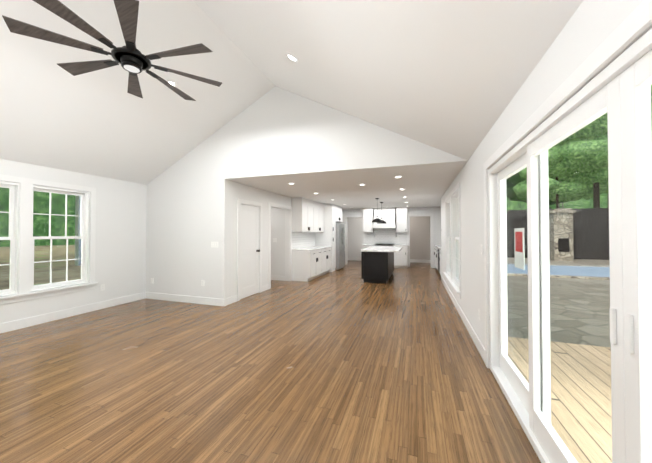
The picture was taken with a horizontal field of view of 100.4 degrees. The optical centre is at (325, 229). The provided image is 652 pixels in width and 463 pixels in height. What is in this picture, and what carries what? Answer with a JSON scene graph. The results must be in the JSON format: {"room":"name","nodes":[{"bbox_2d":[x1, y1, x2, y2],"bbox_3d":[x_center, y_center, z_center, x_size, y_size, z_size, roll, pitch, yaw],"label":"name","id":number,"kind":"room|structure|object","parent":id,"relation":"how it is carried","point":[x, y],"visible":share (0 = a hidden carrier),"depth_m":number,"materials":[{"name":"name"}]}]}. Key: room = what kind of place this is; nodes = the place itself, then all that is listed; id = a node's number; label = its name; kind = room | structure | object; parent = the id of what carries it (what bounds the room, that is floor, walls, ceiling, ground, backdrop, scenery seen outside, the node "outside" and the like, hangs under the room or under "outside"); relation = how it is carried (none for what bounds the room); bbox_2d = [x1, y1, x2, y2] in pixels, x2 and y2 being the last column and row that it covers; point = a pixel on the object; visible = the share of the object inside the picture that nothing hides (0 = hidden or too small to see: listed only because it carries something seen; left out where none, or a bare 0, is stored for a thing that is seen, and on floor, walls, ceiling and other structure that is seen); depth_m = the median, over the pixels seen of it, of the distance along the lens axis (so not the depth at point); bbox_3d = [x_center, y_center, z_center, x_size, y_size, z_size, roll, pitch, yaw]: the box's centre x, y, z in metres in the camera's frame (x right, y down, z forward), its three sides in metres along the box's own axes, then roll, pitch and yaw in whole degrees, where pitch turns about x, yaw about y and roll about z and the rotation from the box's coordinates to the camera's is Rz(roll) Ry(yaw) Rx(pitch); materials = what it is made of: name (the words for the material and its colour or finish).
{"room":"living room","nodes":[
{"label":"living room","id":0,"kind":"room"},
{"bbox_2d":[0,159,146,323],"bbox_3d":[-5.242,0.215,2.167,0.160,2.470,8.270,0,-1,18],"label":"wall","id":1,"kind":"structure","parent":0,"point":[120,256],"depth_m":5.17,"materials":[{"name":"white paint"}]},
{"bbox_2d":[0,181,89,295],"bbox_3d":[-4.599,0.136,4.109,0.156,1.632,1.692,0,-1,18],"label":"window","id":2,"kind":"structure","parent":1,"relation":"in","point":[13,212],"depth_m":4.40,"materials":[{"name":"white"}]},
{"bbox_2d":[100,284,104,290],"bbox_3d":[-4.183,1.090,5.086,0.008,0.114,0.074,0,-1,18],"label":"outlet","id":3,"kind":"object","parent":1,"relation":"attached to","point":[102,287],"depth_m":5.08,"materials":[{"name":"white plastic"}]},
{"bbox_2d":[0,258,484,361],"bbox_3d":[-1.252,1.429,5.755,7.450,0.140,17.300,0,-1,18],"label":"baseboard","id":4,"kind":"structure","parent":1,"relation":"attached to","point":[30,321],"depth_m":5.09,"materials":[{"name":"white wood"}]},
{"bbox_2d":[217,179,290,298],"bbox_3d":[-0.851,0.306,8.908,0.160,2.470,7.610,0,-1,18],"label":"wall","id":5,"kind":"structure","parent":0,"point":[230,193],"depth_m":5.51,"materials":[{"name":"white paint"}]},
{"bbox_2d":[240,204,259,298],"bbox_3d":[-1.694,0.484,6.081,0.115,2.022,0.742,0,-1,18],"label":"closet door","id":6,"kind":"structure","parent":5,"relation":"in","point":[249,253],"depth_m":6.09,"materials":[{"name":"white wood"}]},
{"bbox_2d":[291,197,314,232],"bbox_3d":[-0.700,-0.422,8.552,0.350,1.016,1.070,0,-1,18],"label":"upper cabinet","id":7,"kind":"object","parent":5,"relation":"attached to","point":[303,209],"depth_m":8.11,"materials":[{"name":"white wood"}]},
{"bbox_2d":[315,201,322,232],"bbox_3d":[-0.398,-0.410,9.463,0.350,1.016,1.070,0,-1,18],"label":"upper cabinet","id":8,"kind":"object","parent":5,"relation":"attached to","point":[318,206],"depth_m":9.38,"materials":[{"name":"white wood"}]},
{"bbox_2d":[335,205,341,220],"bbox_3d":[0.211,-0.596,10.813,0.660,0.606,0.970,0,-1,18],"label":"upper cabinet","id":9,"kind":"object","parent":5,"relation":"attached to","point":[338,210],"depth_m":10.64,"materials":[{"name":"white wood"}]},
{"bbox_2d":[0,260,540,462],"bbox_3d":[-0.327,1.598,5.731,7.240,0.200,18.160,0,-1,18],"label":"floor","id":10,"kind":"structure","parent":0,"point":[345,364],"depth_m":2.56,"materials":[{"name":"brown wood"}]},
{"bbox_2d":[292,249,322,280],"bbox_3d":[-0.571,1.090,8.489,0.620,0.890,1.070,0,-1,18],"label":"base cabinet","id":11,"kind":"object","parent":10,"relation":"on","point":[307,264],"depth_m":8.02,"materials":[{"name":"white wood"}]},
{"bbox_2d":[307,245,330,248],"bbox_3d":[-0.416,0.632,8.949,0.630,0.040,2.030,0,-1,18],"label":"countertop","id":12,"kind":"structure","parent":11,"relation":"on","point":[308,246],"depth_m":9.46,"materials":[{"name":"white stone"}]},
{"bbox_2d":[315,205,334,271],"bbox_3d":[-0.012,0.324,10.126,0.660,2.466,0.450,0,-1,18],"label":"tall cabinet","id":13,"kind":"object","parent":10,"relation":"on","point":[327,237],"depth_m":9.88,"materials":[{"name":"white wood"}]},
{"bbox_2d":[323,249,330,274],"bbox_3d":[-0.270,1.103,9.400,0.620,0.890,1.070,0,-1,18],"label":"base cabinet","id":14,"kind":"object","parent":10,"relation":"on","point":[326,252],"depth_m":9.37,"materials":[{"name":"white wood"}]},
{"bbox_2d":[335,223,344,269],"bbox_3d":[0.306,0.666,10.764,0.780,1.800,0.900,0,-1,18],"label":"refrigerator","id":15,"kind":"object","parent":10,"relation":"on","point":[340,245],"visible":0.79,"depth_m":10.44,"materials":[{"name":"silver metal"}]},
{"bbox_2d":[360,250,393,283],"bbox_3d":[1.707,1.093,8.671,0.740,0.890,2.212,0,-1,18],"label":"kitchen island","id":16,"kind":"object","parent":10,"relation":"on","point":[377,264],"depth_m":7.65,"materials":[{"name":"black paint"}]},
{"bbox_2d":[364,246,402,253],"bbox_3d":[1.831,0.625,8.638,1.080,0.046,2.290,0,-1,18],"label":"island countertop","id":17,"kind":"structure","parent":16,"relation":"on","point":[379,249],"depth_m":7.91,"materials":[{"name":"white stone"}]},
{"bbox_2d":[374,243,389,245],"bbox_3d":[2.438,1.116,11.294,0.878,0.915,0.665,0,-1,18],"label":"cooktop","id":18,"kind":"object","parent":10,"relation":"on","point":[375,244],"depth_m":11.30,"materials":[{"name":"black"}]},
{"bbox_2d":[394,247,405,267],"bbox_3d":[3.055,1.126,11.114,0.516,0.890,0.620,0,-1,18],"label":"base cabinet","id":19,"kind":"object","parent":10,"relation":"on","point":[399,257],"depth_m":10.83,"materials":[{"name":"white wood"}]},
{"bbox_2d":[362,243,405,246],"bbox_3d":[2.444,0.661,11.317,1.800,0.045,0.630,0,-1,18],"label":"countertop","id":20,"kind":"structure","parent":19,"relation":"on","point":[366,244],"depth_m":11.30,"materials":[{"name":"white stone"}]},
{"bbox_2d":[434,245,437,269],"bbox_3d":[4.323,1.108,9.789,0.628,0.890,1.248,0,-1,18],"label":"base cabinet","id":21,"kind":"object","parent":10,"relation":"on","point":[437,252],"depth_m":10.15,"materials":[{"name":"white wood"}]},
{"bbox_2d":[438,249,440,274],"bbox_3d":[3.853,1.089,8.371,0.628,0.890,0.653,0,-1,18],"label":"base cabinet","id":22,"kind":"object","parent":10,"relation":"on","point":[439,250],"depth_m":8.75,"materials":[{"name":"white wood"}]},
{"bbox_2d":[271,207,284,275],"bbox_3d":[-2.683,0.302,8.624,3.140,2.470,0.120,0,-1,18],"label":"wall","id":23,"kind":"structure","parent":0,"point":[278,246],"depth_m":8.14,"materials":[{"name":"white paint"}]},
{"bbox_2d":[0,0,582,209],"bbox_3d":[-0.892,-1.909,5.965,8.430,1.880,18.160,0,-1,18],"label":"ceiling","id":24,"kind":"structure","parent":0,"point":[450,76],"depth_m":3.27,"materials":[{"name":"white paint"}]},
{"bbox_2d":[2,0,221,100],"bbox_3d":[-1.752,-2.044,2.459,1.537,1.205,1.537,0,-1,18],"label":"ceiling fan","id":25,"kind":"object","parent":24,"relation":"hanging from","point":[131,59],"visible":1,"depth_m":2.28,"materials":[{"name":"wood"}]},
{"bbox_2d":[167,80,176,86],"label":"recessed light","id":26,"kind":"object","parent":24,"relation":"in","point":[172,82],"depth_m":3.96,"materials":[{"name":"white"}]},
{"bbox_2d":[286,53,297,62],"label":"recessed light","id":27,"kind":"object","parent":24,"relation":"in","point":[291,57],"depth_m":3.36,"materials":[{"name":"white"}]},
{"bbox_2d":[372,198,382,221],"bbox_3d":[1.552,-0.571,8.225,0.344,0.726,0.344,0,-1,18],"label":"pendant light","id":28,"kind":"object","parent":24,"relation":"hanging from","point":[376,219],"visible":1,"depth_m":8.13,"materials":[{"name":"black paint"}]},
{"bbox_2d":[377,202,385,223],"bbox_3d":[1.897,-0.557,9.269,0.344,0.726,0.344,0,-1,18],"label":"pendant light","id":29,"kind":"object","parent":24,"relation":"hanging from","point":[383,222],"visible":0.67,"depth_m":9.26,"materials":[{"name":"black paint"}]},
{"bbox_2d":[146,86,466,297],"bbox_3d":[-0.901,-0.561,5.013,6.300,4.100,0.160,0,-1,18],"label":"wall","id":30,"kind":"structure","parent":0,"point":[275,131],"depth_m":5.15,"materials":[{"name":"white paint"}]},
{"bbox_2d":[211,242,217,247],"bbox_3d":[-2.192,0.303,5.334,0.169,0.114,0.017,0,-1,18],"label":"light switch","id":31,"kind":"object","parent":30,"relation":"attached to","point":[213,244],"depth_m":5.33,"materials":[{"name":"white plastic"}]},
{"bbox_2d":[347,216,430,259],"bbox_3d":[3.170,0.368,13.470,5.130,2.470,0.100,0,-1,18],"label":"wall","id":32,"kind":"structure","parent":0,"point":[419,237],"depth_m":13.07,"materials":[{"name":"white paint"}]},
{"bbox_2d":[342,207,440,267],"bbox_3d":[2.707,0.343,11.654,4.870,2.470,0.160,0,-1,18],"label":"wall","id":33,"kind":"structure","parent":0,"point":[435,212],"depth_m":11.03,"materials":[{"name":"white paint"}]},
{"bbox_2d":[363,208,373,230],"bbox_3d":[1.832,-0.380,11.681,0.420,1.016,0.350,0,-1,18],"label":"upper cabinet","id":34,"kind":"object","parent":33,"relation":"attached to","point":[368,213],"depth_m":11.53,"materials":[{"name":"white wood"}]},
{"bbox_2d":[374,208,397,226],"bbox_3d":[2.464,-0.538,11.395,0.860,0.706,0.500,0,-1,18],"label":"range hood","id":35,"kind":"object","parent":33,"relation":"attached to","point":[387,215],"depth_m":11.23,"materials":[{"name":"white"}]},
{"bbox_2d":[394,207,405,230],"bbox_3d":[3.143,-0.385,11.247,0.420,1.016,0.350,0,-1,18],"label":"upper cabinet","id":36,"kind":"object","parent":33,"relation":"attached to","point":[399,212],"depth_m":11.10,"materials":[{"name":"white wood"}]},
{"bbox_2d":[441,0,651,367],"bbox_3d":[2.739,0.250,4.734,0.780,2.470,18.160,0,-1,18],"label":"wall","id":37,"kind":"structure","parent":0,"point":[590,27],"depth_m":2.13,"materials":[{"name":"white paint"}]},
{"bbox_2d":[0,0,651,367],"bbox_3d":[-0.714,0.353,5.567,6.300,2.285,13.865,0,-1,18],"label":"trim","id":38,"kind":"structure","parent":37,"relation":"attached to","point":[633,25],"depth_m":4.04,"materials":[{"name":"white wood"}]},
{"bbox_2d":[446,190,458,287],"bbox_3d":[2.737,0.188,5.716,0.156,1.772,2.192,0,-1,18],"label":"kitchen window","id":39,"kind":"structure","parent":37,"relation":"in","point":[455,242],"depth_m":5.65,"materials":[{"name":"white"}]},
{"bbox_2d":[488,28,651,462],"bbox_3d":[1.151,0.389,0.918,0.152,2.083,4.032,0,-1,18],"label":"door","id":40,"kind":"structure","parent":37,"relation":"in","point":[617,90],"depth_m":1.12,"materials":[{"name":"white"}]},
{"bbox_2d":[514,228,524,269],"bbox_3d":[1.640,0.162,2.308,0.006,0.340,0.220,0,-1,18],"label":"sign","id":41,"kind":"object","parent":40,"relation":"attached to","point":[518,234],"depth_m":2.29,"materials":[{"name":"white"}]},
{"label":"outside","id":42,"kind":"structure","parent":0,"visible":0},
{"bbox_2d":[0,187,608,246],"bbox_3d":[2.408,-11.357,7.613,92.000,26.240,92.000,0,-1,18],"label":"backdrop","id":43,"kind":"structure","parent":42,"point":[42,196],"depth_m":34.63,"materials":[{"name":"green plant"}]},
{"bbox_2d":[0,245,611,462],"bbox_3d":[1.605,1.826,12.968,85.000,0.220,54.000,0,-1,18],"label":"ground","id":44,"kind":"structure","parent":42,"point":[596,414],"depth_m":3.90,"materials":[{"name":"wood"}]},
{"bbox_2d":[75,196,80,265],"bbox_3d":[-9.167,-0.742,14.987,5.100,5.070,5.400,0,-1,18],"label":"shed","id":45,"kind":"object","parent":44,"relation":"on","point":[77,246],"depth_m":13.27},
{"bbox_2d":[506,173,563,204],"bbox_3d":[18.908,-4.832,24.323,6.542,13.640,6.960,0,-1,18],"label":"tree","id":46,"kind":"object","parent":44,"relation":"on","point":[512,179],"depth_m":23.82,"materials":[{"name":"green plant"}]},
{"bbox_2d":[506,207,609,259],"bbox_3d":[21.351,0.231,16.726,34.145,3.170,4.500,0,-1,18],"label":"fence","id":47,"kind":"object","parent":44,"relation":"on","point":[589,216],"depth_m":16.29,"materials":[{"name":"black wood"}]},
{"bbox_2d":[507,263,609,279],"bbox_3d":[14.356,1.693,9.804,15.400,0.060,4.200,0,-1,18],"label":"pool","id":48,"kind":"object","parent":44,"relation":"on","point":[598,271],"depth_m":10.86,"materials":[{"name":"blue liquid"}]},
{"bbox_2d":[513,123,608,208],"bbox_3d":[17.494,-2.934,19.790,5.913,9.724,5.383,0,-1,18],"label":"tree","id":49,"kind":"object","parent":44,"relation":"on","point":[565,168],"depth_m":18.92,"materials":[{"name":"green plant"}]},
{"bbox_2d":[549,208,575,260],"bbox_3d":[13.584,0.319,15.766,1.100,2.970,1.000,0,-1,18],"label":"stone fireplace","id":50,"kind":"object","parent":44,"relation":"on","point":[564,223],"depth_m":15.41,"materials":[{"name":"grey stone"}]},
{"bbox_2d":[559,143,608,193],"bbox_3d":[20.587,-3.508,19.635,5.666,10.866,6.406,0,-1,18],"label":"tree","id":51,"kind":"object","parent":44,"relation":"on","point":[590,176],"depth_m":18.50,"materials":[{"name":"green plant"}]},
{"bbox_2d":[555,84,651,207],"bbox_3d":[20.094,-6.355,20.021,7.837,16.571,8.938,0,-1,18],"label":"tree","id":52,"kind":"object","parent":44,"relation":"on","point":[593,130],"depth_m":17.64,"materials":[{"name":"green plant"}]}
]}

